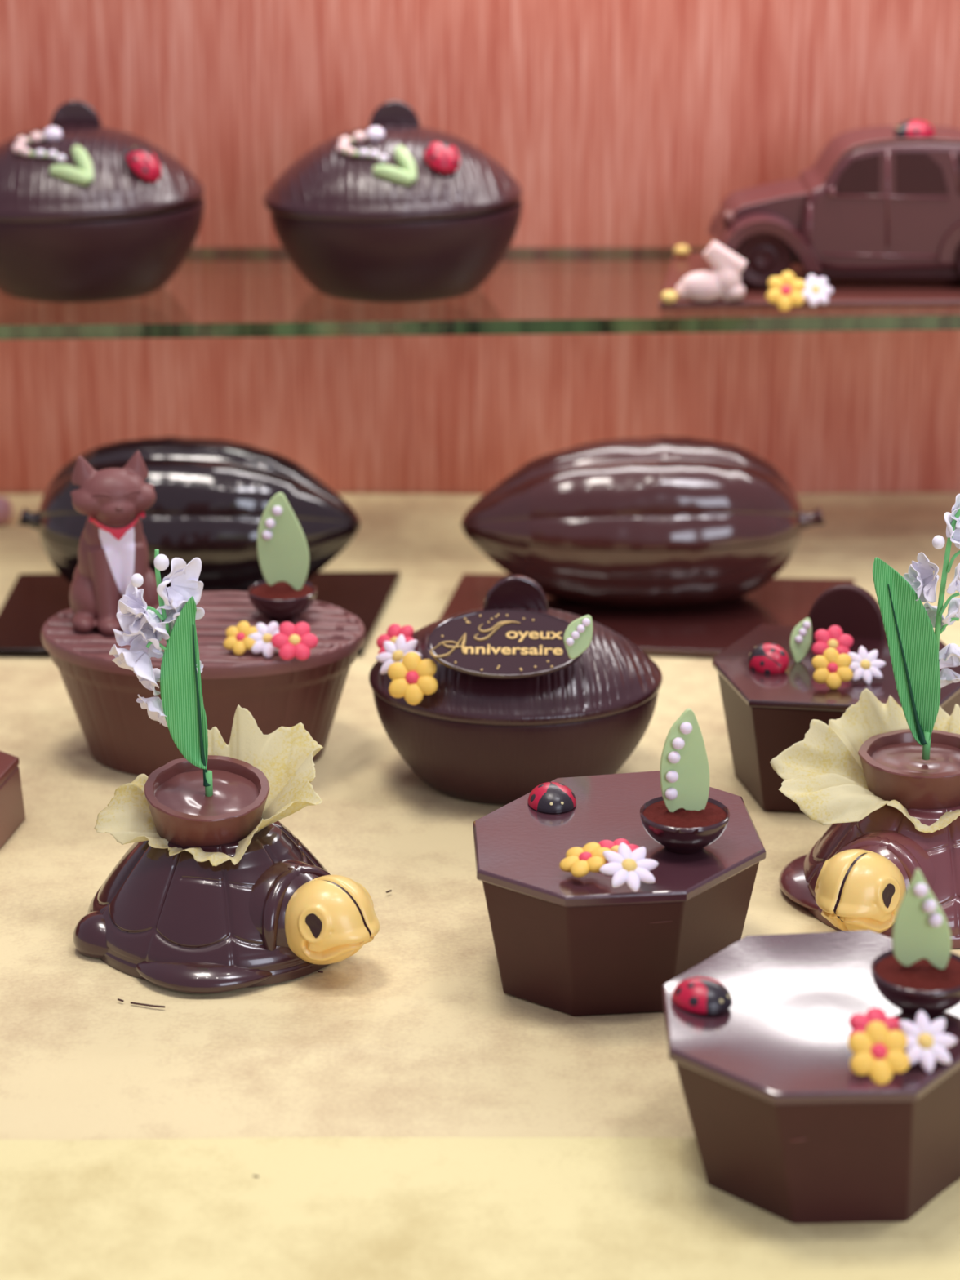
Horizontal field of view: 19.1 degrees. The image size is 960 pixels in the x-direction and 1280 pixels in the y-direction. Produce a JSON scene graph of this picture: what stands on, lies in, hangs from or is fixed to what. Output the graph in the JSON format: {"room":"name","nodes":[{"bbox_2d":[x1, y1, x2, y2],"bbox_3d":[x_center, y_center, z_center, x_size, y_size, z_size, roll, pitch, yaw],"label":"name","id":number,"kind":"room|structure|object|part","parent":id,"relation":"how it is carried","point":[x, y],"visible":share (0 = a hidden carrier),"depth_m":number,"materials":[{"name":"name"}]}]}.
{"room":"food shop","nodes":[
{"label":"food shop","id":0,"kind":"room"},
{"bbox_2d":[0,0,959,494],"bbox_3d":[0.000,-0.288,2.057,1.800,0.470,0.030,0,20,0],"label":"wall","id":1,"kind":"structure","parent":0,"point":[618,123],"depth_m":2.04,"materials":[{"name":"brown wood"}]},
{"bbox_2d":[0,247,959,339],"bbox_3d":[0.000,-0.234,1.922,1.400,0.010,0.260,0,20,0],"label":"glass shelf","id":2,"kind":"object","parent":1,"relation":"attached to","point":[196,254],"visible":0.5,"depth_m":1.83,"materials":[{"name":"glass"}]},
{"bbox_2d":[0,100,204,302],"bbox_3d":[-0.270,-0.295,1.895,0.178,0.123,0.153,-1,20,-4],"label":"chocolate bonbonniere","id":3,"kind":"object","parent":2,"relation":"on","point":[121,235],"visible":0.9,"depth_m":1.85,"materials":[{"name":"red food"}]},
{"bbox_2d":[12,126,93,186],"bbox_3d":[-0.274,-0.314,1.847,0.064,0.032,0.032,15,24,36],"label":"sprig","id":4,"kind":"object","parent":3,"relation":"on","point":[83,175],"visible":1,"depth_m":1.84,"materials":[{"name":"white"}]},
{"bbox_3d":[-0.269,-0.345,1.896,0.035,0.027,0.006,-3,20,-8],"label":"handle","id":5,"kind":"part","parent":3,"relation":"part of","materials":[{"name":"food"}]},
{"bbox_3d":[-0.271,-0.315,1.888,0.172,0.049,0.146,-3,20,-3],"label":"lid","id":6,"kind":"part","parent":3,"relation":"part of","materials":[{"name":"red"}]},
{"bbox_2d":[0,197,204,302],"bbox_3d":[-0.268,-0.264,1.906,0.168,0.058,0.143,-1,20,-4],"label":"bowl","id":7,"kind":"object","parent":3,"relation":"attached to","point":[98,250],"depth_m":1.85,"materials":[{"name":"brown"}]},
{"bbox_2d":[126,146,161,182],"bbox_3d":[-0.219,-0.310,1.854,0.022,0.022,0.024,6,20,17],"label":"sugar ladybug","id":8,"kind":"object","parent":3,"relation":"on","point":[141,161],"visible":1,"depth_m":1.85,"materials":[{"name":"red"}]},
{"bbox_2d":[131,155,137,161],"bbox_3d":[-0.224,-0.311,1.845,0.003,0.004,0.005,-16,68,-54],"label":"light","id":9,"kind":"object","parent":8,"relation":"on","point":[134,158],"depth_m":1.84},
{"bbox_3d":[-0.220,-0.309,1.855,0.023,0.002,0.026,-16,68,-54],"label":"plate","id":10,"kind":"part","parent":8,"relation":"part of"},
{"bbox_2d":[142,166,148,173],"bbox_3d":[-0.217,-0.304,1.844,0.004,0.003,0.004,-16,68,-54],"label":"light","id":11,"kind":"object","parent":8,"relation":"on","point":[145,169],"depth_m":1.84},
{"bbox_2d":[263,100,522,302],"bbox_3d":[-0.058,-0.295,1.895,0.178,0.123,0.153,-1,20,-4],"label":"chocolate bonbonniere","id":12,"kind":"object","parent":2,"relation":"on","point":[352,233],"visible":0.94,"depth_m":1.85,"materials":[{"name":"red food"}]},
{"bbox_2d":[336,126,417,186],"bbox_3d":[-0.065,-0.314,1.847,0.031,0.032,0.063,-18,27,-42],"label":"sprig","id":13,"kind":"object","parent":12,"relation":"on","point":[406,176],"visible":1,"depth_m":1.84,"materials":[{"name":"white"}]},
{"bbox_3d":[-0.058,-0.315,1.888,0.172,0.049,0.146,-3,20,-3],"label":"lid","id":14,"kind":"part","parent":12,"relation":"part of","materials":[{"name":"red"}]},
{"bbox_3d":[-0.057,-0.345,1.896,0.035,0.027,0.006,-3,20,-8],"label":"handle","id":15,"kind":"part","parent":12,"relation":"part of","materials":[{"name":"food"}]},
{"bbox_2d":[270,199,522,302],"bbox_3d":[-0.056,-0.264,1.906,0.168,0.058,0.143,-1,20,-4],"label":"bowl","id":16,"kind":"object","parent":12,"relation":"attached to","point":[407,251],"depth_m":1.85,"materials":[{"name":"brown"}]},
{"bbox_2d":[423,140,460,173],"bbox_3d":[-0.025,-0.314,1.848,0.023,0.019,0.026,3,20,9],"label":"sugar ladybug","id":17,"kind":"object","parent":12,"relation":"on","point":[441,156],"visible":1,"depth_m":1.84,"materials":[{"name":"red"}]},
{"bbox_2d":[430,154,435,159],"bbox_3d":[-0.030,-0.311,1.838,0.004,0.003,0.004,11,47,-13],"label":"light","id":18,"kind":"object","parent":17,"relation":"on","point":[433,157],"depth_m":1.84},
{"bbox_2d":[765,271,805,311],"bbox_3d":[0.196,-0.223,1.824,0.024,0.023,0.017,5,20,14],"label":"flower","id":19,"kind":"object","parent":2,"relation":"on","point":[785,291],"visible":1,"depth_m":1.82,"materials":[{"name":"food"}]},
{"bbox_3d":[0.196,-0.224,1.823,0.007,0.007,0.006,-22,-13,-2],"label":"flower","id":20,"kind":"part","parent":19,"relation":"part of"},
{"bbox_2d":[658,252,959,309],"bbox_3d":[0.270,-0.246,1.937,0.306,0.004,0.175,0,20,0],"label":"plate","id":21,"kind":"object","parent":2,"relation":"on","point":[846,292],"visible":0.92,"depth_m":1.88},
{"bbox_2d":[660,290,677,303],"bbox_3d":[0.123,-0.223,1.852,0.011,0.008,0.011,0,20,0],"label":"sugar pearl","id":22,"kind":"object","parent":21,"relation":"on","point":[667,296],"visible":1,"depth_m":1.85,"materials":[{"name":"yellow"}]},
{"bbox_2d":[674,244,689,257],"bbox_3d":[0.141,-0.272,1.989,0.011,0.008,0.011,0,20,0],"label":"sugar pearl","id":23,"kind":"object","parent":21,"relation":"on","point":[681,251],"visible":1,"depth_m":1.99,"materials":[{"name":"yellow"}]},
{"bbox_2d":[675,240,746,301],"bbox_3d":[0.150,-0.240,1.852,0.047,0.040,0.020,0,20,0],"label":"rabbit","id":24,"kind":"object","parent":21,"relation":"on","point":[724,281],"visible":1,"depth_m":1.85},
{"bbox_2d":[708,125,959,287],"bbox_3d":[0.278,-0.293,1.909,0.242,0.098,0.092,0,20,0],"label":"car","id":25,"kind":"object","parent":21,"relation":"on","point":[875,203],"visible":0.94,"depth_m":1.88,"materials":[{"name":"red"}]},
{"bbox_2d":[714,178,808,264],"bbox_3d":[0.199,-0.282,1.914,0.079,0.049,0.056,0,20,0],"label":"hood","id":26,"kind":"object","parent":25,"relation":"attached to","point":[784,202],"depth_m":1.88,"materials":[{"name":"brown"}]},
{"bbox_2d":[828,186,835,197],"bbox_3d":[0.231,-0.293,1.865,0.005,0.007,0.004,0,20,0],"label":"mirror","id":27,"kind":"object","parent":25,"relation":"attached to","point":[832,190],"depth_m":1.86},
{"bbox_3d":[0.274,-0.314,1.866,0.095,0.030,0.003,0,20,0],"label":"roof rail","id":28,"kind":"part","parent":25,"relation":"part of","materials":[{"name":"food"}]},
{"bbox_2d":[893,119,934,137],"bbox_3d":[0.287,-0.338,1.882,0.028,0.011,0.024,-3,20,-9],"label":"sugar ladybug","id":29,"kind":"object","parent":25,"relation":"on","point":[914,128],"visible":1,"depth_m":1.87,"materials":[{"name":"red"}]},
{"bbox_3d":[0.287,-0.334,1.883,0.025,0.002,0.022,-3,20,-9],"label":"plate","id":30,"kind":"part","parent":29,"relation":"part of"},
{"bbox_2d":[912,127,919,133],"bbox_3d":[0.286,-0.335,1.872,0.005,0.004,0.003,-2,20,-4],"label":"light","id":31,"kind":"object","parent":29,"relation":"on","point":[915,130],"depth_m":1.87,"materials":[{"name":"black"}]},
{"bbox_2d":[801,275,832,306],"bbox_3d":[0.217,-0.226,1.842,0.022,0.018,0.015,-4,20,-10],"label":"flower","id":32,"kind":"object","parent":2,"relation":"on","point":[815,291],"visible":0.95,"depth_m":1.84,"materials":[{"name":"white food"}]},
{"bbox_3d":[0.217,-0.226,1.841,0.006,0.006,0.005,0,-18,-4],"label":"flower","id":33,"kind":"part","parent":32,"relation":"part of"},
{"bbox_3d":[0.000,0.196,1.326,1.500,0.044,1.670,0,20,0],"label":"countertop","id":34,"kind":"structure","parent":0,"visible":0},
{"bbox_2d":[0,493,959,1140],"bbox_3d":[0.000,0.054,1.644,1.400,0.003,0.973,0,20,0],"label":"tabletop","id":35,"kind":"object","parent":34,"relation":"on","point":[415,1033],"visible":0.39,"depth_m":1.35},
{"bbox_2d":[0,496,12,524],"bbox_3d":[-0.342,-0.092,2.028,0.017,0.020,0.020,0,20,0],"label":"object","id":36,"kind":"object","parent":35,"relation":"on","point":[6,508],"visible":1,"depth_m":2.02,"materials":[{"name":"pink food"}]},
{"bbox_2d":[0,751,25,848],"bbox_3d":[-0.300,0.098,1.466,0.113,0.037,0.134,0,20,0],"label":"box","id":37,"kind":"object","parent":35,"relation":"on","point":[12,814],"visible":1,"depth_m":1.50,"materials":[{"name":"food"}]},
{"bbox_3d":[-0.300,0.083,1.461,0.110,0.005,0.130,0,20,0],"label":"lid","id":38,"kind":"part","parent":37,"relation":"part of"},
{"bbox_2d":[130,1001,164,1008],"bbox_3d":[-0.154,0.169,1.316,0.017,0.001,0.001,5,20,13],"label":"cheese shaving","id":39,"kind":"object","parent":35,"relation":"on","point":[131,1002],"visible":1,"depth_m":1.32,"materials":[{"name":"food"}]},
{"bbox_2d":[0,571,399,655],"bbox_3d":[-0.182,-0.018,1.839,0.257,0.005,0.156,0,20,0],"label":"slab","id":40,"kind":"object","parent":35,"relation":"on","point":[33,598],"visible":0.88,"depth_m":1.85,"materials":[{"name":"black"}]},
{"bbox_2d":[17,435,360,591],"bbox_3d":[-0.189,-0.079,1.844,0.225,0.107,0.118,1,20,3],"label":"pod","id":41,"kind":"object","parent":40,"relation":"on","point":[213,495],"visible":0.7,"depth_m":1.81,"materials":[{"name":"black"}]},
{"bbox_3d":[-0.290,-0.079,1.850,0.022,0.022,0.022,1,20,3],"label":"stem","id":42,"kind":"part","parent":41,"relation":"part of","materials":[{"name":"black"}]},
{"bbox_2d":[41,591,364,777],"bbox_3d":[-0.155,0.027,1.608,0.183,0.075,0.130,1,20,3],"label":"basket","id":43,"kind":"object","parent":35,"relation":"on","point":[121,735],"visible":0.55,"depth_m":1.57,"materials":[{"name":"brown food"}]},
{"bbox_2d":[69,450,160,635],"bbox_3d":[-0.202,-0.057,1.591,0.059,0.099,0.068,-6,20,-16],"label":"cat","id":44,"kind":"object","parent":43,"relation":"on","point":[113,547],"visible":0.8,"depth_m":1.58},
{"bbox_3d":[-0.155,-0.004,1.597,0.182,0.008,0.128,1,20,3],"label":"lid","id":45,"kind":"part","parent":43,"relation":"part of","materials":[{"name":"food"}]},
{"bbox_2d":[49,650,358,777],"bbox_3d":[-0.155,0.031,1.610,0.177,0.066,0.125,1,20,3],"label":"tub","id":46,"kind":"object","parent":43,"relation":"attached to","point":[121,735],"depth_m":1.56,"materials":[{"name":"food"}]},
{"bbox_2d":[223,621,257,655],"bbox_3d":[-0.130,-0.001,1.552,0.020,0.015,0.015,13,24,33],"label":"flower","id":47,"kind":"object","parent":43,"relation":"on","point":[237,639],"visible":1,"depth_m":1.55,"materials":[{"name":"food"}]},
{"bbox_3d":[-0.130,-0.001,1.552,0.006,0.005,0.005,2,20,6],"label":"flower","id":48,"kind":"part","parent":47,"relation":"part of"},
{"bbox_2d":[248,622,279,657],"bbox_3d":[-0.116,0.000,1.550,0.022,0.016,0.016,-1,20,-4],"label":"flower","id":49,"kind":"object","parent":43,"relation":"on","point":[263,644],"visible":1,"depth_m":1.55,"materials":[{"name":"white food"}]},
{"bbox_3d":[-0.116,-0.001,1.550,0.006,0.005,0.006,-16,65,-7],"label":"flower","id":50,"kind":"part","parent":49,"relation":"part of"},
{"bbox_2d":[247,580,316,621],"bbox_3d":[-0.112,-0.021,1.610,0.039,0.017,0.039,0,20,0],"label":"bowl","id":51,"kind":"object","parent":43,"relation":"on","point":[279,602],"visible":1,"depth_m":1.60,"materials":[{"name":"food"}]},
{"bbox_2d":[257,492,309,590],"bbox_3d":[-0.111,-0.054,1.597,0.029,0.058,0.007,0,20,0],"label":"sugar leaf","id":52,"kind":"object","parent":51,"relation":"in","point":[282,550],"visible":1,"depth_m":1.60,"materials":[{"name":"food"}]},
{"bbox_2d":[271,622,318,660],"bbox_3d":[-0.100,0.001,1.540,0.022,0.017,0.021,-16,25,-38],"label":"flower","id":53,"kind":"object","parent":43,"relation":"on","point":[292,641],"visible":1,"depth_m":1.54,"materials":[{"name":"pink food"}]},
{"bbox_3d":[-0.100,0.000,1.540,0.007,0.006,0.007,0,62,-5],"label":"flower","id":54,"kind":"part","parent":53,"relation":"part of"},
{"bbox_2d":[72,817,379,994],"bbox_3d":[-0.116,0.122,1.378,0.163,0.062,0.133,15,24,35],"label":"turtle","id":55,"kind":"object","parent":35,"relation":"on","point":[179,922],"visible":0.98,"depth_m":1.34,"materials":[{"name":"brown"}]},
{"bbox_2d":[144,755,269,846],"bbox_3d":[-0.131,0.082,1.371,0.059,0.034,0.060,15,24,36],"label":"pot","id":56,"kind":"object","parent":55,"relation":"on","point":[182,814],"visible":0.99,"depth_m":1.36,"materials":[{"name":"red"}]},
{"bbox_2d":[108,549,213,796],"bbox_3d":[-0.151,0.016,1.355,0.044,0.126,0.035,-12,23,-30],"label":"lilies","id":57,"kind":"object","parent":56,"relation":"in","point":[180,708],"visible":1,"depth_m":1.35,"materials":[{"name":"green"}]},
{"bbox_3d":[-0.148,-0.018,1.340,0.009,0.053,0.004,-10,22,-25],"label":"stem","id":58,"kind":"part","parent":57,"relation":"part of","materials":[{"name":"green"}]},
{"bbox_2d":[93,704,323,866],"bbox_3d":[-0.131,0.069,1.372,0.110,0.052,0.083,0,20,0],"label":"decorative leaf collar","id":59,"kind":"object","parent":55,"relation":"on","point":[285,755],"visible":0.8,"depth_m":1.39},
{"bbox_2d":[368,574,662,804],"bbox_3d":[0.019,0.023,1.564,0.162,0.112,0.138,0,20,0],"label":"chocolate bonbonniere","id":60,"kind":"object","parent":35,"relation":"on","point":[475,739],"visible":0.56,"depth_m":1.52,"materials":[{"name":"red food"}]},
{"bbox_2d":[376,623,414,654],"bbox_3d":[-0.046,0.002,1.551,0.020,0.018,0.021,-8,21,-21],"label":"flower","id":61,"kind":"object","parent":60,"relation":"on","point":[393,631],"visible":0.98,"depth_m":1.55,"materials":[{"name":"pink food"}]},
{"bbox_3d":[-0.046,0.001,1.550,0.007,0.005,0.007,-45,50,-3],"label":"flower","id":62,"kind":"part","parent":61,"relation":"part of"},
{"bbox_2d":[375,634,422,674],"bbox_3d":[-0.044,0.009,1.533,0.026,0.020,0.017,13,23,31],"label":"flower","id":63,"kind":"object","parent":60,"relation":"on","point":[395,652],"visible":0.72,"depth_m":1.53,"materials":[{"name":"white food"}]},
{"bbox_3d":[-0.044,0.009,1.533,0.007,0.006,0.007,-42,58,-2],"label":"flower","id":64,"kind":"part","parent":63,"relation":"part of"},
{"bbox_2d":[387,651,437,705],"bbox_3d":[-0.036,0.020,1.510,0.026,0.025,0.019,-2,20,-6],"label":"flower","id":65,"kind":"object","parent":60,"relation":"on","point":[412,678],"visible":1,"depth_m":1.51,"materials":[{"name":"food"}]},
{"bbox_3d":[-0.036,0.020,1.509,0.008,0.008,0.006,-35,-17,0],"label":"flower","id":66,"kind":"part","parent":65,"relation":"part of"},
{"bbox_2d":[426,608,584,679],"bbox_3d":[0.014,0.002,1.510,0.084,0.025,0.045,2,20,5],"label":"plaque","id":67,"kind":"object","parent":60,"relation":"on","point":[498,643],"visible":0.91,"depth_m":1.51,"materials":[{"name":"red"}]},
{"bbox_2d":[563,614,592,658],"bbox_3d":[0.051,-0.002,1.473,0.015,0.022,0.007,-7,21,-18],"label":"leaf","id":68,"kind":"object","parent":67,"relation":"attached to","point":[578,635],"visible":1,"depth_m":1.47,"materials":[{"name":"green"}]},
{"bbox_3d":[0.019,0.005,1.558,0.161,0.039,0.137,0,20,0],"label":"lid","id":69,"kind":"part","parent":60,"relation":"part of","materials":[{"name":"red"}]},
{"bbox_3d":[0.019,-0.022,1.565,0.036,0.028,0.006,-1,20,-4],"label":"handle","id":70,"kind":"part","parent":60,"relation":"part of","materials":[{"name":"food"}]},
{"bbox_2d":[373,690,658,804],"bbox_3d":[0.019,0.050,1.574,0.157,0.056,0.134,0,20,0],"label":"bowl","id":71,"kind":"object","parent":60,"relation":"attached to","point":[476,749],"depth_m":1.52,"materials":[{"name":"brown"}]},
{"bbox_2d":[472,770,765,1016],"bbox_3d":[0.065,0.121,1.353,0.136,0.068,0.151,0,20,0],"label":"box","id":72,"kind":"object","parent":35,"relation":"on","point":[566,943],"visible":0.82,"depth_m":1.30,"materials":[{"name":"food"}]},
{"bbox_2d":[528,782,576,813],"bbox_3d":[0.035,0.074,1.371,0.024,0.010,0.027,-3,20,-9],"label":"ladybug","id":73,"kind":"object","parent":72,"relation":"on","point":[549,797],"visible":1,"depth_m":1.36,"materials":[{"name":"red"}]},
{"bbox_2d":[530,794,535,801],"bbox_3d":[0.025,0.076,1.367,0.002,0.004,0.004,-3,20,-9],"label":"light","id":74,"kind":"object","parent":73,"relation":"on","point":[532,796],"depth_m":1.37,"materials":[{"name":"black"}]},
{"bbox_2d":[559,841,611,877],"bbox_3d":[0.048,0.100,1.290,0.022,0.010,0.024,8,21,21],"label":"flower","id":75,"kind":"object","parent":72,"relation":"on","point":[579,861],"visible":1,"depth_m":1.29,"materials":[{"name":"food"}]},
{"bbox_3d":[0.048,0.099,1.290,0.007,0.005,0.007,-16,27,0],"label":"flower","id":76,"kind":"part","parent":75,"relation":"part of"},
{"bbox_2d":[598,838,639,863],"bbox_3d":[0.063,0.098,1.308,0.023,0.007,0.021,-4,20,-11],"label":"flower","id":77,"kind":"object","parent":72,"relation":"on","point":[613,846],"visible":0.41,"depth_m":1.31,"materials":[{"name":"pink food"}]},
{"bbox_3d":[0.063,0.097,1.308,0.006,0.005,0.006,-5,26,-10],"label":"flower","id":78,"kind":"part","parent":77,"relation":"part of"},
{"bbox_3d":[0.067,0.093,1.340,0.129,0.006,0.151,14,24,35],"label":"lid","id":79,"kind":"part","parent":72,"relation":"part of","materials":[{"name":"food"}]},
{"bbox_2d":[599,842,658,891],"bbox_3d":[0.067,0.102,1.278,0.026,0.015,0.023,2,20,7],"label":"flower","id":80,"kind":"object","parent":72,"relation":"on","point":[628,866],"visible":1,"depth_m":1.27,"materials":[{"name":"white food"}]},
{"bbox_3d":[0.067,0.102,1.278,0.007,0.006,0.007,-5,49,-11],"label":"flower","id":81,"kind":"part","parent":80,"relation":"part of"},
{"bbox_2d":[640,795,729,853],"bbox_3d":[0.095,0.087,1.320,0.042,0.018,0.042,0,20,0],"label":"bowl","id":82,"kind":"object","parent":72,"relation":"on","point":[682,831],"visible":0.98,"depth_m":1.31,"materials":[{"name":"food"}]},
{"bbox_2d":[659,708,709,812],"bbox_3d":[0.095,0.058,1.312,0.023,0.054,0.009,-8,21,-21],"label":"leaf","id":83,"kind":"object","parent":82,"relation":"in","point":[684,770],"visible":1,"depth_m":1.31,"materials":[{"name":"green"}]},
{"bbox_2d":[438,573,855,657],"bbox_3d":[0.108,-0.018,1.839,0.268,0.005,0.152,2,20,6],"label":"slab","id":84,"kind":"object","parent":35,"relation":"on","point":[706,630],"visible":0.4,"depth_m":1.83,"materials":[{"name":"red"}]},
{"bbox_2d":[461,435,825,608],"bbox_3d":[0.106,-0.079,1.844,0.240,0.108,0.123,-1,20,-3],"label":"pod","id":85,"kind":"object","parent":84,"relation":"on","point":[659,522],"visible":0.99,"depth_m":1.80,"materials":[{"name":"red"}]},
{"bbox_3d":[0.213,-0.079,1.850,0.024,0.022,0.022,-1,20,-3],"label":"stem","id":86,"kind":"part","parent":85,"relation":"part of","materials":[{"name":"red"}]},
{"bbox_2d":[711,583,959,811],"bbox_3d":[0.198,0.031,1.562,0.142,0.098,0.125,3,20,8],"label":"box","id":87,"kind":"object","parent":35,"relation":"on","point":[766,714],"visible":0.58,"depth_m":1.53,"materials":[{"name":"food"}]},
{"bbox_2d":[748,643,789,674],"bbox_3d":[0.157,0.011,1.547,0.024,0.017,0.018,13,23,33],"label":"ladybug","id":88,"kind":"object","parent":87,"relation":"on","point":[765,658],"visible":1,"depth_m":1.54,"materials":[{"name":"red"}]},
{"bbox_2d":[764,669,770,674],"bbox_3d":[0.155,0.018,1.540,0.004,0.003,0.003,31,77,39],"label":"light","id":89,"kind":"object","parent":88,"relation":"on","point":[766,671],"depth_m":1.54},
{"bbox_2d":[779,650,785,655],"bbox_3d":[0.164,0.007,1.542,0.004,0.003,0.003,31,77,39],"label":"light","id":90,"kind":"object","parent":88,"relation":"on","point":[781,652],"depth_m":1.54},
{"bbox_2d":[789,617,812,662],"bbox_3d":[0.176,0.000,1.556,0.013,0.024,0.008,-9,21,-23],"label":"leaf","id":91,"kind":"object","parent":87,"relation":"on","point":[800,642],"visible":1,"depth_m":1.55,"materials":[{"name":"green"}]},
{"bbox_2d":[811,647,853,689],"bbox_3d":[0.188,0.015,1.519,0.021,0.019,0.016,-2,20,-5],"label":"flower","id":92,"kind":"object","parent":87,"relation":"on","point":[832,668],"visible":1,"depth_m":1.52,"materials":[{"name":"food"}]},
{"bbox_3d":[0.188,0.015,1.518,0.006,0.006,0.005,-33,-17,-7],"label":"flower","id":93,"kind":"part","parent":92,"relation":"part of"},
{"bbox_2d":[811,625,853,655],"bbox_3d":[0.192,0.003,1.550,0.021,0.018,0.018,6,20,18],"label":"flower","id":94,"kind":"object","parent":87,"relation":"on","point":[833,637],"visible":0.73,"depth_m":1.55,"materials":[{"name":"pink food"}]},
{"bbox_3d":[0.192,0.003,1.549,0.006,0.006,0.005,-16,-22,-7],"label":"flower","id":95,"kind":"part","parent":94,"relation":"part of","materials":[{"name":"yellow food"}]},
{"bbox_3d":[0.198,0.015,1.556,0.142,0.005,0.125,3,20,8],"label":"lid","id":96,"kind":"part","parent":87,"relation":"part of","materials":[{"name":"food"}]},
{"bbox_3d":[0.205,-0.013,1.595,0.045,0.036,0.007,5,20,13],"label":"handle","id":97,"kind":"part","parent":87,"relation":"part of","materials":[{"name":"food"}]},
{"bbox_2d":[847,645,885,684],"bbox_3d":[0.207,0.014,1.528,0.022,0.017,0.015,3,20,7],"label":"flower","id":98,"kind":"object","parent":87,"relation":"on","point":[864,664],"visible":1,"depth_m":1.53,"materials":[{"name":"white food"}]},
{"bbox_3d":[0.207,0.013,1.527,0.006,0.006,0.005,-5,-22,-6],"label":"flower","id":99,"kind":"part","parent":98,"relation":"part of","materials":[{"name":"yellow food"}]},
{"bbox_2d":[778,804,959,948],"bbox_3d":[0.216,0.108,1.418,0.133,0.062,0.163,14,24,34],"label":"turtle","id":100,"kind":"object","parent":35,"relation":"on","point":[857,876],"visible":0.82,"depth_m":1.38,"materials":[{"name":"brown"}]},
{"bbox_2d":[769,688,959,832],"bbox_3d":[0.208,0.059,1.417,0.128,0.044,0.088,0,20,0],"label":"decorative leaf collar","id":101,"kind":"object","parent":100,"relation":"on","point":[822,773],"visible":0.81,"depth_m":1.42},
{"bbox_2d":[857,728,959,808],"bbox_3d":[0.221,0.068,1.418,0.065,0.026,0.065,-1,19,0],"label":"pot","id":102,"kind":"object","parent":100,"relation":"on","point":[894,768],"visible":0.97,"depth_m":1.41,"materials":[{"name":"red"}]},
{"bbox_2d":[872,493,959,759],"bbox_3d":[0.218,-0.007,1.395,0.057,0.136,0.033,0,20,0],"label":"lilies","id":103,"kind":"object","parent":102,"relation":"in","point":[913,642],"visible":1,"depth_m":1.39,"materials":[{"name":"green"}]},
{"bbox_3d":[0.230,-0.014,1.389,0.015,0.113,0.007,0,20,0],"label":"stem","id":104,"kind":"part","parent":103,"relation":"part of","materials":[{"name":"green"}]},
{"bbox_2d":[0,1137,959,1279],"bbox_3d":[0.000,0.319,0.890,1.400,0.002,0.665,0,20,0],"label":"counter front edge","id":105,"kind":"object","parent":34,"relation":"on","point":[317,1208],"visible":0.89,"depth_m":1.14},
{"bbox_2d":[662,929,959,1224],"bbox_3d":[0.142,0.182,1.180,0.133,0.068,0.148,0,20,0],"label":"box","id":106,"kind":"object","parent":105,"relation":"on","point":[784,1126],"visible":0.91,"depth_m":1.13,"materials":[{"name":"food"}]},
{"bbox_2d":[671,976,732,1015],"bbox_3d":[0.092,0.145,1.174,0.026,0.010,0.023,15,24,35],"label":"ladybug","id":107,"kind":"object","parent":106,"relation":"on","point":[698,995],"visible":1,"depth_m":1.17,"materials":[{"name":"red"}]},
{"bbox_2d":[675,986,681,995],"bbox_3d":[0.082,0.145,1.172,0.004,0.003,0.003,15,24,35],"label":"spot","id":108,"kind":"object","parent":107,"relation":"on","point":[678,990],"depth_m":1.17,"materials":[{"name":"food"}]},
{"bbox_2d":[687,982,694,988],"bbox_3d":[0.087,0.142,1.170,0.003,0.002,0.004,-17,26,-40],"label":"spot","id":109,"kind":"object","parent":107,"relation":"on","point":[690,985],"depth_m":1.17,"materials":[{"name":"black"}]},
{"bbox_2d":[688,996,697,1005],"bbox_3d":[0.087,0.148,1.165,0.004,0.004,0.003,15,24,35],"label":"spot","id":110,"kind":"object","parent":107,"relation":"on","point":[693,1001],"depth_m":1.16,"materials":[{"name":"food"}]},
{"bbox_3d":[0.092,0.149,1.175,0.024,0.002,0.021,15,24,35],"label":"plate","id":111,"kind":"part","parent":107,"relation":"part of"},
{"bbox_3d":[0.142,0.153,1.170,0.133,0.006,0.148,0,20,0],"label":"lid","id":112,"kind":"part","parent":106,"relation":"part of","materials":[{"name":"food"}]},
{"bbox_2d":[848,1007,901,1038],"bbox_3d":[0.157,0.156,1.132,0.023,0.013,0.020,13,23,32],"label":"flower","id":113,"kind":"object","parent":106,"relation":"on","point":[858,1023],"visible":0.44,"depth_m":1.13,"materials":[{"name":"pink food"}]},
{"bbox_2d":[848,1020,910,1084],"bbox_3d":[0.155,0.161,1.108,0.024,0.020,0.018,8,21,21],"label":"flower","id":114,"kind":"object","parent":106,"relation":"on","point":[878,1051],"visible":1,"depth_m":1.11,"materials":[{"name":"food"}]},
{"bbox_3d":[0.155,0.160,1.107,0.007,0.006,0.007,-32,69,-9],"label":"flower","id":115,"kind":"part","parent":114,"relation":"part of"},
{"bbox_2d":[871,949,959,1017],"bbox_3d":[0.181,0.142,1.167,0.042,0.018,0.042,0,20,0],"label":"bowl","id":116,"kind":"object","parent":106,"relation":"on","point":[921,985],"visible":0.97,"depth_m":1.16,"materials":[{"name":"food"}]},
{"bbox_2d":[892,869,951,969],"bbox_3d":[0.180,0.114,1.156,0.024,0.044,0.007,0,20,0],"label":"leaf","id":117,"kind":"object","parent":116,"relation":"in","point":[921,928],"visible":1,"depth_m":1.16,"materials":[{"name":"green"}]},
{"bbox_2d":[898,1010,957,1073],"bbox_3d":[0.175,0.158,1.121,0.025,0.019,0.018,4,20,11],"label":"flower","id":118,"kind":"object","parent":106,"relation":"on","point":[926,1042],"visible":1,"depth_m":1.12,"materials":[{"name":"white food"}]},
{"bbox_3d":[0.175,0.158,1.120,0.007,0.006,0.007,-2,65,-3],"label":"flower","id":119,"kind":"part","parent":118,"relation":"part of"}
]}

